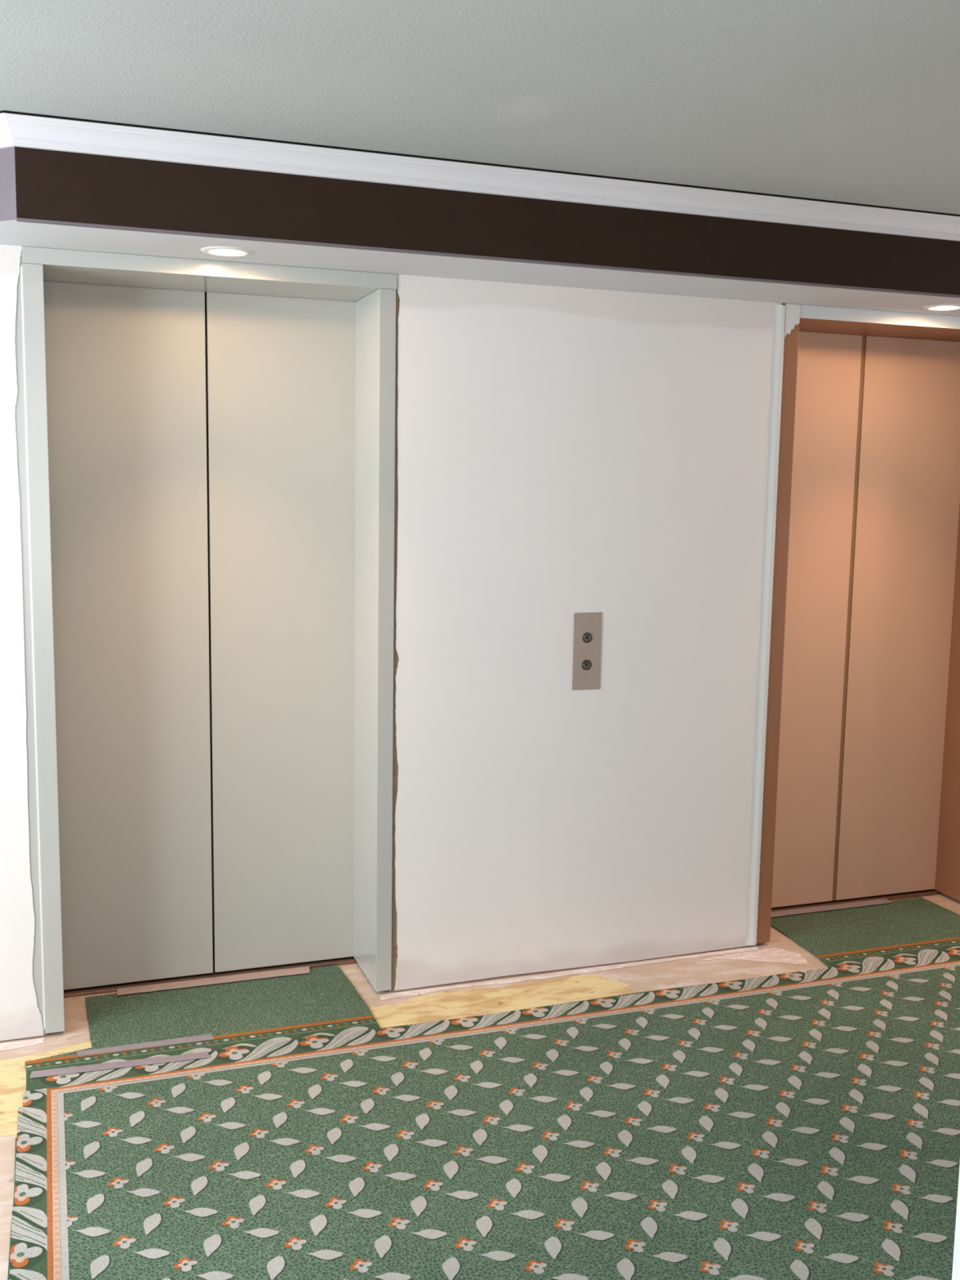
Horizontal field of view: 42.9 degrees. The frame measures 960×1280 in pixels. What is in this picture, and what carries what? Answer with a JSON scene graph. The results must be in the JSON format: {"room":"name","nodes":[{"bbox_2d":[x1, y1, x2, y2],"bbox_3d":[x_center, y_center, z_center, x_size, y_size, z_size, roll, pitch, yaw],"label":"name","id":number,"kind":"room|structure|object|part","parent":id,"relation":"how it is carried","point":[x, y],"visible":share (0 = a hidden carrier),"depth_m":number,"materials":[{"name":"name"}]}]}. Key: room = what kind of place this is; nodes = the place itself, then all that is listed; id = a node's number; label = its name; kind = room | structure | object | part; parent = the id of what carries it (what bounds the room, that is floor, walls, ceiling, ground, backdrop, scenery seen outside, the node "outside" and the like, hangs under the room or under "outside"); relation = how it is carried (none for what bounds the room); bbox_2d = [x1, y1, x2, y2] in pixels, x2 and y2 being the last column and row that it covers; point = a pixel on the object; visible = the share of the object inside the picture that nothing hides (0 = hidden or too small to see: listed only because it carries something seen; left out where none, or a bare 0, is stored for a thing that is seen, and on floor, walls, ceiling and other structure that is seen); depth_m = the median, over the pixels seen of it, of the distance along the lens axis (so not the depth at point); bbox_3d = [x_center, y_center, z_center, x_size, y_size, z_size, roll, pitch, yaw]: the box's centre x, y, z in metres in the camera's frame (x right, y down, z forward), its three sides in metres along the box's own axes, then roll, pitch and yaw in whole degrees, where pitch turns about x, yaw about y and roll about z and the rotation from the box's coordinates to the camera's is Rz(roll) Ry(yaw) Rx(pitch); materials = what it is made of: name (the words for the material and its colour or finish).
{"room":"elevator lobby","nodes":[
{"label":"elevator lobby","id":0,"kind":"room"},
{"bbox_2d":[0,244,783,1041],"bbox_3d":[0.098,-0.130,3.993,7.500,2.406,0.400,-2,8,-19],"label":"wall","id":1,"kind":"structure","parent":0,"point":[561,452],"depth_m":3.84,"materials":[{"name":"white paint"}]},
{"bbox_2d":[14,246,397,1034],"bbox_3d":[-0.805,0.012,3.680,1.082,2.176,0.391,-2,8,-19],"label":"door","id":2,"kind":"structure","parent":1,"relation":"in","point":[206,449],"depth_m":3.73,"materials":[{"name":"grey metal"}]},
{"bbox_2d":[572,612,602,690],"bbox_3d":[0.341,0.036,3.884,0.097,0.248,0.006,-2,8,-19],"label":"panel","id":3,"kind":"object","parent":1,"relation":"attached to","point":[587,631],"visible":1,"depth_m":3.88,"materials":[{"name":"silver metal"}]},
{"bbox_2d":[745,304,786,945],"bbox_3d":[0.954,-0.015,4.098,0.046,2.160,0.015,-2,8,-19],"label":"trim","id":4,"kind":"structure","parent":1,"relation":"attached to","point":[777,355],"depth_m":4.09,"materials":[{"name":"white paint"}]},
{"bbox_2d":[756,303,959,943],"bbox_3d":[1.407,-0.052,4.461,1.103,2.176,0.394,-2,8,-19],"label":"door","id":5,"kind":"structure","parent":1,"relation":"in","point":[861,788],"depth_m":4.57,"materials":[{"name":"brown metal"}]},
{"bbox_2d":[0,0,959,214],"bbox_3d":[1.085,-1.037,1.122,7.500,0.146,6.200,-2,8,-19],"label":"ceiling","id":6,"kind":"structure","parent":0,"point":[853,101],"depth_m":2.52,"materials":[{"name":"paint"}]},
{"bbox_2d":[0,146,959,316],"bbox_3d":[1.009,-1.184,3.777,5.268,0.232,0.352,-2,8,-19],"label":"soffit","id":7,"kind":"structure","parent":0,"point":[54,199],"depth_m":3.26,"materials":[{"name":"brown paint"}]},
{"bbox_2d":[200,245,252,257],"bbox_3d":[-0.667,-1.051,3.216,0.134,0.062,0.134,-2,8,-19],"label":"recessed light","id":8,"kind":"object","parent":7,"relation":"in","point":[232,251],"visible":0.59,"depth_m":3.21,"materials":[{"name":"beige"}]},
{"bbox_3d":[-0.667,-1.038,3.217,0.054,0.036,0.054,-2,8,-19],"label":"bulb","id":9,"kind":"part","parent":8,"relation":"part of","materials":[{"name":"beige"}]},
{"bbox_2d":[0,110,959,241],"bbox_3d":[0.249,-1.241,3.472,6.900,0.066,0.400,-2,8,-19],"label":"crown molding","id":10,"kind":"structure","parent":7,"relation":"attached to","point":[17,129],"depth_m":3.17,"materials":[{"name":"white paint"}]},
{"bbox_2d":[923,303,959,311],"bbox_3d":[1.519,-1.115,3.988,0.134,0.062,0.134,-2,8,-19],"label":"recessed light","id":11,"kind":"object","parent":7,"relation":"in","point":[945,307],"visible":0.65,"depth_m":3.99,"materials":[{"name":"beige"}]},
{"bbox_3d":[1.519,-1.101,3.990,0.054,0.036,0.054,-2,8,-19],"label":"bulb","id":12,"kind":"part","parent":11,"relation":"part of","materials":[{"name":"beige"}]},
{"bbox_2d":[0,888,959,1279],"bbox_3d":[1.011,1.506,1.540,7.500,0.195,6.400,-2,8,-19],"label":"floor","id":13,"kind":"structure","parent":0,"point":[780,955],"depth_m":3.81,"materials":[{"name":"yellow stone"}]},
{"bbox_2d":[7,897,959,1279],"bbox_3d":[1.892,1.378,1.843,4.950,0.010,5.711,-2,8,-19],"label":"carpet","id":14,"kind":"object","parent":13,"relation":"on","point":[798,1125],"depth_m":2.99,"materials":[{"name":"green carpet"}]},
{"bbox_3d":[-0.967,1.145,3.296,0.466,0.001,0.039,-1,8,-16],"label":"tape strip","id":15,"kind":"part","parent":14,"relation":"part of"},
{"bbox_3d":[-0.932,1.132,3.415,0.369,0.001,0.039,-2,8,-19],"label":"tape strip","id":16,"kind":"part","parent":14,"relation":"part of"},
{"bbox_3d":[-0.832,1.075,3.857,0.604,0.001,0.054,-2,8,-19],"label":"tape strip","id":17,"kind":"part","parent":14,"relation":"part of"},
{"bbox_3d":[1.256,1.014,4.597,0.687,0.001,0.050,-2,8,-19],"label":"tape strip","id":18,"kind":"part","parent":14,"relation":"part of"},
{"bbox_2d":[951,1165,959,1279],"bbox_3d":[2.974,0.327,0.747,3.663,2.406,3.300,-2,8,-19],"label":"wall","id":19,"kind":"structure","parent":0,"point":[956,1261],"depth_m":1.76,"materials":[{"name":"white paint"}]}
]}

